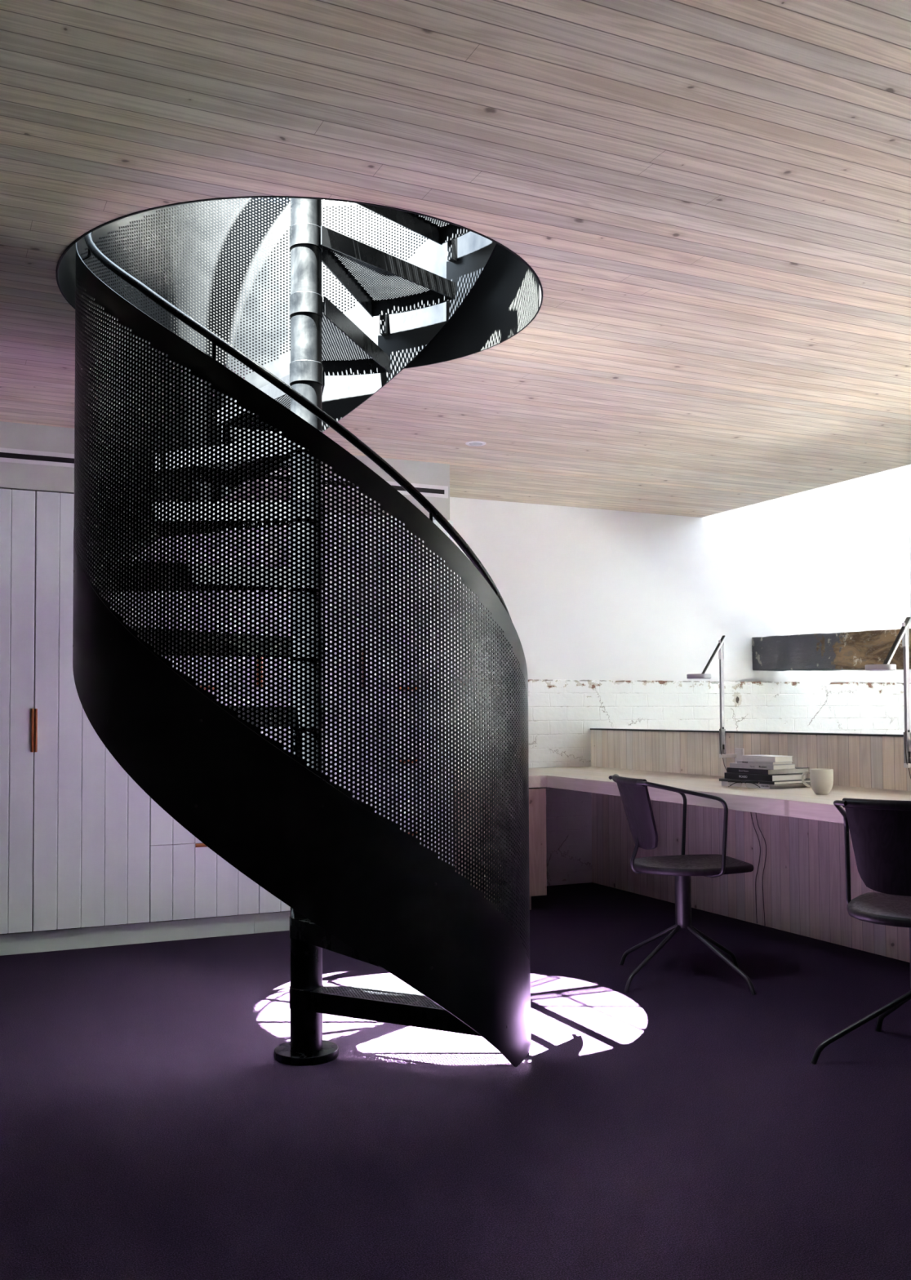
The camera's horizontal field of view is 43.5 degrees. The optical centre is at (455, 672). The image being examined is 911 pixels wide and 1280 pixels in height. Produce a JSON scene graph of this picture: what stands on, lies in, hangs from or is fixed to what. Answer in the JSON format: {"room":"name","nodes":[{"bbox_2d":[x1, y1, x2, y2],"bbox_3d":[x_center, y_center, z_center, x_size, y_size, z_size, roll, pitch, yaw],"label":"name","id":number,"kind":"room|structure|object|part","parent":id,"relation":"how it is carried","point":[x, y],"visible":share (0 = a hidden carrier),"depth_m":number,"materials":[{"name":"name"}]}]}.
{"room":"home office","nodes":[
{"label":"home office","id":0,"kind":"room"},
{"bbox_2d":[0,421,449,520],"bbox_3d":[-2.074,-0.968,5.583,4.117,0.298,0.838,1,-2,-25],"label":"wall","id":1,"kind":"structure","parent":0,"point":[15,476],"depth_m":5.24,"materials":[{"name":"beige paint"}]},
{"bbox_2d":[0,447,74,467],"bbox_3d":[-1.902,-0.979,5.199,0.315,0.064,0.005,1,-2,-25],"label":"air vent","id":2,"kind":"object","parent":1,"relation":"in","point":[35,457],"depth_m":5.20,"materials":[{"name":"metal"}]},
{"bbox_2d":[386,480,410,495],"bbox_3d":[-0.298,-0.962,5.942,0.132,0.063,0.005,1,-2,-25],"label":"air vent","id":3,"kind":"object","parent":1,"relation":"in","point":[394,484],"depth_m":5.94,"materials":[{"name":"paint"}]},
{"bbox_2d":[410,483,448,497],"bbox_3d":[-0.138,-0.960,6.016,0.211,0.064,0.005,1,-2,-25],"label":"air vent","id":4,"kind":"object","parent":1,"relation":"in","point":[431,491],"depth_m":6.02,"materials":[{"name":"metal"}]},
{"bbox_2d":[0,0,910,517],"bbox_3d":[0.527,-1.531,2.678,6.388,0.604,8.530,1,-2,-25],"label":"ceiling","id":5,"kind":"structure","parent":0,"point":[708,202],"depth_m":2.86,"materials":[{"name":"brown wood"}]},
{"bbox_2d":[55,195,542,368],"bbox_3d":[-0.482,-1.516,3.682,1.519,0.656,1.519,1,-2,-25],"label":"stairwell wall","id":6,"kind":"structure","parent":5,"relation":"attached to","point":[507,297],"depth_m":4.15,"materials":[{"name":"paint"}]},
{"bbox_2d":[465,440,486,446],"bbox_3d":[0.100,-1.125,5.605,0.102,0.004,0.102,1,-2,-25],"label":"recessed light","id":7,"kind":"object","parent":5,"relation":"in","point":[473,443],"visible":1,"depth_m":5.61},
{"bbox_2d":[0,882,910,1279],"bbox_3d":[0.137,1.191,2.398,5.498,0.060,8.530,1,-2,-25],"label":"floor","id":8,"kind":"structure","parent":0,"point":[682,1124],"depth_m":3.04,"materials":[{"name":"purple carpet"}]},
{"bbox_2d":[0,488,35,934],"bbox_3d":[-2.308,0.178,5.416,0.518,1.998,0.848,1,-2,-25],"label":"tall cabinet","id":9,"kind":"object","parent":8,"relation":"on","point":[17,507],"visible":1,"depth_m":5.13,"materials":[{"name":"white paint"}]},
{"bbox_3d":[-1.905,0.258,5.142,0.012,0.195,0.016,1,-2,-25],"label":"handle","id":10,"kind":"part","parent":9,"relation":"part of","materials":[{"name":"brown wood"}]},
{"bbox_2d":[31,491,149,932],"bbox_3d":[-1.839,0.183,5.634,0.515,1.998,0.848,1,-2,-25],"label":"tall cabinet","id":11,"kind":"object","parent":8,"relation":"on","point":[91,819],"visible":0.58,"depth_m":5.22,"materials":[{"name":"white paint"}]},
{"bbox_3d":[-1.891,0.258,5.148,0.012,0.195,0.016,1,-2,-25],"label":"handle","id":12,"kind":"part","parent":11,"relation":"part of","materials":[{"name":"brown wood"}]},
{"bbox_2d":[0,911,290,955],"bbox_3d":[-1.210,1.226,5.499,2.602,0.094,0.016,1,-2,-25],"label":"baseboard","id":13,"kind":"structure","parent":8,"relation":"on","point":[158,931],"depth_m":5.37,"materials":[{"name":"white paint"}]},
{"bbox_2d":[149,528,258,922],"bbox_3d":[-1.368,0.188,5.852,0.521,1.998,0.848,1,-2,-25],"label":"tall cabinet","id":14,"kind":"object","parent":8,"relation":"on","point":[188,880],"visible":0.2,"depth_m":5.44,"materials":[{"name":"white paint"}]},
{"bbox_3d":[-1.200,0.626,5.478,0.518,0.372,0.018,1,-2,-25],"label":"drawer","id":15,"kind":"part","parent":14,"relation":"part of","materials":[{"name":"purple paint"}]},
{"bbox_3d":[-1.190,0.822,5.452,0.100,0.018,0.016,1,-2,-25],"label":"handle","id":16,"kind":"part","parent":14,"relation":"part of","materials":[{"name":"beige leather"}]},
{"bbox_3d":[-1.198,0.991,5.466,0.518,0.354,0.018,1,-2,-25],"label":"drawer","id":17,"kind":"part","parent":14,"relation":"part of","materials":[{"name":"purple paint"}]},
{"bbox_3d":[-1.205,-0.379,5.512,0.518,0.880,0.018,1,-2,-25],"label":"door","id":18,"kind":"part","parent":14,"relation":"part of","materials":[{"name":"purple paint"}]},
{"bbox_3d":[-1.202,0.250,5.491,0.518,0.374,0.018,1,-2,-25],"label":"drawer","id":19,"kind":"part","parent":14,"relation":"part of","materials":[{"name":"purple paint"}]},
{"bbox_2d":[72,197,530,1066],"bbox_3d":[-0.479,-0.943,3.663,1.409,4.296,1.409,1,-2,-28],"label":"spiral staircase","id":20,"kind":"structure","parent":8,"relation":"on","point":[354,884],"depth_m":3.05,"materials":[{"name":"black metal"}]},
{"bbox_3d":[-0.482,-1.548,3.683,1.358,3.085,1.358,1,-2,-25],"label":"handrail","id":21,"kind":"part","parent":20,"relation":"part of","materials":[{"name":"black metal"}]},
{"bbox_3d":[-0.469,1.192,3.590,0.200,0.025,0.200,1,-2,-25],"label":"plate","id":22,"kind":"part","parent":20,"relation":"part of","materials":[{"name":"black metal"}]},
{"bbox_2d":[257,512,361,914],"bbox_3d":[-0.889,0.194,6.073,0.533,1.998,0.848,1,-2,-25],"label":"tall cabinet","id":23,"kind":"object","parent":8,"relation":"on","point":[268,903],"visible":0.14,"depth_m":5.75,"materials":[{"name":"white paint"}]},
{"bbox_3d":[-0.951,-0.028,5.594,0.012,0.195,0.016,1,-2,-25],"label":"handle","id":24,"kind":"part","parent":23,"relation":"part of","materials":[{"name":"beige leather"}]},
{"bbox_3d":[-0.719,0.996,5.687,0.530,0.354,0.018,1,-2,-25],"label":"drawer","id":25,"kind":"part","parent":23,"relation":"part of","materials":[{"name":"purple paint"}]},
{"bbox_3d":[-0.723,0.256,5.713,0.530,0.374,0.018,1,-2,-25],"label":"drawer","id":26,"kind":"part","parent":23,"relation":"part of","materials":[{"name":"white paint"}]},
{"bbox_3d":[-0.726,-0.374,5.734,0.530,0.880,0.018,1,-2,-25],"label":"door","id":27,"kind":"part","parent":23,"relation":"part of","materials":[{"name":"purple paint"}]},
{"bbox_3d":[-0.721,0.631,5.700,0.530,0.372,0.018,1,-2,-25],"label":"drawer","id":28,"kind":"part","parent":23,"relation":"part of","materials":[{"name":"white paint"}]},
{"bbox_2d":[360,515,453,865],"bbox_3d":[-0.412,0.248,6.294,0.516,2.096,0.852,1,-2,-25],"label":"tall cabinet","id":29,"kind":"object","parent":8,"relation":"on","point":[434,522],"visible":0.09,"depth_m":5.92,"materials":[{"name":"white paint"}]},
{"bbox_3d":[-0.254,0.261,5.929,0.494,0.374,0.018,1,-2,-25],"label":"drawer","id":30,"kind":"part","parent":29,"relation":"part of","materials":[{"name":"white paint"}]},
{"bbox_3d":[-0.257,-0.369,5.951,0.494,0.880,0.018,1,-2,-25],"label":"door","id":31,"kind":"part","parent":29,"relation":"part of","materials":[{"name":"purple paint"}]},
{"bbox_3d":[-0.252,0.636,5.917,0.494,0.372,0.018,1,-2,-25],"label":"drawer","id":32,"kind":"part","parent":29,"relation":"part of","materials":[{"name":"white paint"}]},
{"bbox_3d":[-0.251,1.001,5.904,0.494,0.354,0.018,1,-2,-25],"label":"drawer","id":33,"kind":"part","parent":29,"relation":"part of","materials":[{"name":"white paint"}]},
{"bbox_3d":[-0.191,0.253,6.407,0.019,2.092,0.833,1,-2,-25],"label":"panel","id":34,"kind":"part","parent":29,"relation":"part of","materials":[{"name":"white paint"}]},
{"bbox_2d":[454,787,546,910],"bbox_3d":[0.101,0.969,6.436,0.530,0.660,0.732,1,-2,-25],"label":"pedestal","id":35,"kind":"object","parent":8,"relation":"on","point":[537,796],"visible":0.23,"depth_m":6.19,"materials":[{"name":"brown wood"}]},
{"bbox_2d":[454,766,910,823],"bbox_3d":[1.349,0.531,4.635,1.290,0.065,5.124,1,-2,-25],"label":"desk","id":36,"kind":"object","parent":35,"relation":"on","point":[802,802],"visible":0.47,"depth_m":5.01,"materials":[{"name":"brown wood"}]},
{"bbox_2d":[686,635,744,770],"bbox_3d":[1.326,0.172,5.880,0.294,0.736,0.123,1,-2,-25],"label":"desk lamp","id":37,"kind":"object","parent":36,"relation":"on","point":[739,753],"visible":0.93,"depth_m":5.90,"materials":[{"name":"grey metal"}]},
{"bbox_3d":[1.335,-0.087,5.894,0.146,0.206,0.016,1,-2,-25],"label":"arm","id":38,"kind":"part","parent":37,"relation":"part of"},
{"bbox_3d":[1.413,0.412,5.901,0.106,0.257,0.008,0,-2,-20],"label":"cord","id":39,"kind":"part","parent":37,"relation":"part of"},
{"bbox_3d":[1.410,0.428,5.910,0.092,0.019,0.024,1,-2,-25],"label":"bracket arm","id":40,"kind":"part","parent":37,"relation":"part of"},
{"bbox_3d":[1.468,0.431,5.903,0.012,0.085,0.062,1,-2,-25],"label":"mount plate","id":41,"kind":"part","parent":37,"relation":"part of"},
{"bbox_2d":[728,779,760,788],"bbox_3d":[1.285,0.494,5.086,0.142,0.037,0.027,-1,-2,23],"label":"spectacles","id":42,"kind":"object","parent":36,"relation":"on","point":[735,784],"visible":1,"depth_m":5.07,"materials":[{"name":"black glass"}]},
{"bbox_2d":[751,812,760,923],"bbox_3d":[1.518,0.935,5.786,0.005,0.660,0.086,1,-2,-25],"label":"cable","id":43,"kind":"object","parent":36,"relation":"hanging from","point":[751,812],"visible":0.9,"depth_m":5.77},
{"bbox_2d":[755,813,766,925],"bbox_3d":[1.533,0.934,5.739,0.006,0.660,0.094,1,-2,-23],"label":"cable","id":44,"kind":"object","parent":36,"relation":"hanging from","point":[756,813],"visible":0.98,"depth_m":5.71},
{"bbox_2d":[721,781,811,788],"bbox_3d":[1.433,0.509,5.257,0.286,0.021,0.290,1,-2,-33],"label":"book","id":45,"kind":"object","parent":36,"relation":"on","point":[723,783],"visible":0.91,"depth_m":5.13,"materials":[{"name":"black paper"}]},
{"bbox_2d":[719,777,810,784],"bbox_3d":[1.453,0.492,5.252,0.335,0.012,0.330,1,-2,-33],"label":"book","id":46,"kind":"object","parent":45,"relation":"on","point":[807,780],"visible":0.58,"depth_m":5.10,"materials":[{"name":"paper"}]},
{"bbox_2d":[724,772,805,781],"bbox_3d":[1.417,0.472,5.227,0.226,0.028,0.285,1,-2,-33],"label":"book","id":47,"kind":"object","parent":46,"relation":"on","point":[784,777],"visible":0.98,"depth_m":5.13,"materials":[{"name":"black paper"}]},
{"bbox_2d":[727,767,808,774],"bbox_3d":[1.437,0.447,5.252,0.271,0.024,0.250,1,-2,-32],"label":"book","id":48,"kind":"object","parent":47,"relation":"on","point":[798,770],"visible":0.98,"depth_m":5.16,"materials":[{"name":"black paper"}]},
{"bbox_2d":[729,762,795,769],"bbox_3d":[1.397,0.422,5.196,0.151,0.022,0.255,1,-2,-34],"label":"book","id":49,"kind":"object","parent":48,"relation":"on","point":[735,765],"visible":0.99,"depth_m":5.12,"materials":[{"name":"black paper"}]},
{"bbox_2d":[737,760,791,764],"bbox_3d":[1.402,0.405,5.179,0.131,0.012,0.213,1,-2,-33],"label":"book","id":50,"kind":"object","parent":49,"relation":"on","point":[740,761],"visible":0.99,"depth_m":5.11,"materials":[{"name":"black paper"}]},
{"bbox_2d":[742,754,793,762],"bbox_3d":[1.410,0.385,5.161,0.116,0.024,0.195,1,-2,-32],"label":"book","id":51,"kind":"object","parent":50,"relation":"on","point":[760,757],"visible":1,"depth_m":5.10,"materials":[{"name":"white paper"}]},
{"bbox_2d":[801,768,833,794],"bbox_3d":[1.507,0.450,4.733,0.115,0.104,0.092,-2,-3,44],"label":"mug","id":52,"kind":"object","parent":36,"relation":"on","point":[821,780],"visible":1,"depth_m":4.69,"materials":[{"name":"white ceramic"}]},
{"bbox_3d":[1.454,0.441,4.738,0.038,0.070,0.010,-1,-2,11],"label":"handle","id":53,"kind":"part","parent":52,"relation":"part of","materials":[{"name":"white ceramic"}]},
{"bbox_2d":[865,617,910,777],"bbox_3d":[1.842,0.132,4.767,0.294,0.736,0.123,1,-2,-25],"label":"desk lamp","id":54,"kind":"object","parent":36,"relation":"on","point":[904,634],"visible":1,"depth_m":4.78,"materials":[{"name":"grey metal"}]},
{"bbox_3d":[1.851,-0.127,4.781,0.146,0.206,0.016,1,-2,-25],"label":"arm","id":55,"kind":"part","parent":54,"relation":"part of"},
{"bbox_3d":[1.926,0.388,4.797,0.092,0.019,0.024,1,-2,-25],"label":"bracket arm","id":56,"kind":"part","parent":54,"relation":"part of"},
{"bbox_3d":[1.928,0.371,4.787,0.106,0.257,0.008,0,-2,-20],"label":"cord","id":57,"kind":"part","parent":54,"relation":"part of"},
{"bbox_2d":[608,773,755,995],"bbox_3d":[0.907,0.826,4.613,0.547,0.819,0.520,0,-2,3],"label":"swivel armchair","id":58,"kind":"object","parent":8,"relation":"on","point":[634,793],"visible":1,"depth_m":4.53,"materials":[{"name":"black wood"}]},
{"bbox_3d":[0.709,0.559,4.590,0.116,0.286,0.386,0,-2,-9],"label":"backrest","id":59,"kind":"part","parent":58,"relation":"part of","materials":[{"name":"black wood"}]},
{"bbox_3d":[0.786,0.720,4.596,0.169,0.176,0.016,0,-2,-9],"label":"rod","id":60,"kind":"part","parent":58,"relation":"part of","materials":[{"name":"black metal"}]},
{"bbox_3d":[0.810,1.113,4.740,0.016,0.255,0.344,1,-3,-39],"label":"leg","id":61,"kind":"part","parent":58,"relation":"part of","materials":[{"name":"black metal"}]},
{"bbox_3d":[0.783,1.105,4.493,0.344,0.255,0.016,1,-3,-39],"label":"leg","id":62,"kind":"part","parent":58,"relation":"part of","materials":[{"name":"black metal"}]},
{"bbox_3d":[0.919,0.917,4.610,0.064,0.221,0.064,0,-2,-9],"label":"post","id":63,"kind":"part","parent":58,"relation":"part of","materials":[{"name":"black metal"}]},
{"bbox_3d":[0.933,0.775,4.617,0.446,0.034,0.432,0,-2,-9],"label":"seat","id":64,"kind":"part","parent":58,"relation":"part of","materials":[{"name":"black leather"}]},
{"bbox_3d":[1.057,1.111,4.714,0.344,0.255,0.016,1,-3,-39],"label":"leg","id":65,"kind":"part","parent":58,"relation":"part of","materials":[{"name":"black metal"}]},
{"bbox_3d":[1.030,1.103,4.467,0.180,0.255,0.300,0,-2,-9],"label":"leg","id":66,"kind":"part","parent":58,"relation":"part of","materials":[{"name":"black metal"}]},
{"bbox_2d":[810,798,910,1064],"bbox_3d":[1.423,0.785,3.505,0.525,0.819,0.550,-2,-3,40],"label":"swivel armchair","id":67,"kind":"object","parent":8,"relation":"on","point":[880,830],"visible":1,"depth_m":3.40,"materials":[{"name":"black wood"}]},
{"bbox_3d":[1.256,1.068,3.499,0.304,0.255,0.173,-1,-2,27],"label":"leg","id":68,"kind":"part","parent":67,"relation":"part of","materials":[{"name":"black metal"}]},
{"bbox_3d":[1.335,0.513,3.335,0.386,0.286,0.116,-1,-2,27],"label":"backrest","id":69,"kind":"part","parent":67,"relation":"part of","materials":[{"name":"black wood"}]},
{"bbox_3d":[1.437,0.736,3.529,0.432,0.034,0.446,-1,-2,27],"label":"seat","id":70,"kind":"part","parent":67,"relation":"part of","materials":[{"name":"black leather"}]},
{"bbox_3d":[1.427,1.074,3.680,0.016,0.255,0.344,0,-2,-2],"label":"leg","id":71,"kind":"part","parent":67,"relation":"part of","materials":[{"name":"black metal"}]},
{"bbox_3d":[1.431,0.877,3.511,0.064,0.221,0.064,-1,-2,27],"label":"post","id":72,"kind":"part","parent":67,"relation":"part of","materials":[{"name":"black metal"}]},
{"bbox_2d":[323,200,910,685],"bbox_3d":[1.299,-1.366,7.688,4.800,3.400,0.120,1,-2,-25],"label":"wall","id":73,"kind":"structure","parent":0,"point":[587,593],"depth_m":7.73,"materials":[{"name":"white paint"}]},
{"bbox_2d":[751,628,910,671],"bbox_3d":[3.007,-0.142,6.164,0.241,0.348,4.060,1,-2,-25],"label":"painting","id":74,"kind":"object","parent":73,"relation":"attached to","point":[847,651],"depth_m":7.28},
{"bbox_2d":[454,679,910,885],"bbox_3d":[1.543,0.692,7.608,4.176,1.279,0.115,1,-2,-25],"label":"brick wall","id":75,"kind":"structure","parent":0,"point":[562,713],"depth_m":7.42,"materials":[{"name":"white brick"}]},
{"bbox_2d":[591,729,910,962],"bbox_3d":[2.430,0.720,3.916,0.070,0.963,7.325,1,-2,-25],"label":"panel","id":76,"kind":"structure","parent":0,"point":[804,875],"depth_m":5.77,"materials":[{"name":"brown wood"}]},
{"bbox_2d":[590,728,903,737],"bbox_3d":[2.428,0.234,3.933,0.082,0.008,7.325,1,-2,-25],"label":"trim","id":77,"kind":"structure","parent":76,"relation":"on","point":[614,729],"depth_m":5.76,"materials":[{"name":"metal"}]},
{"bbox_2d":[907,464,910,604],"bbox_3d":[5.239,-0.959,4.785,0.120,4.450,8.430,1,-2,-25],"label":"wall","id":78,"kind":"structure","parent":0,"point":[908,465],"depth_m":8.58,"materials":[{"name":"white paint"}]}
]}

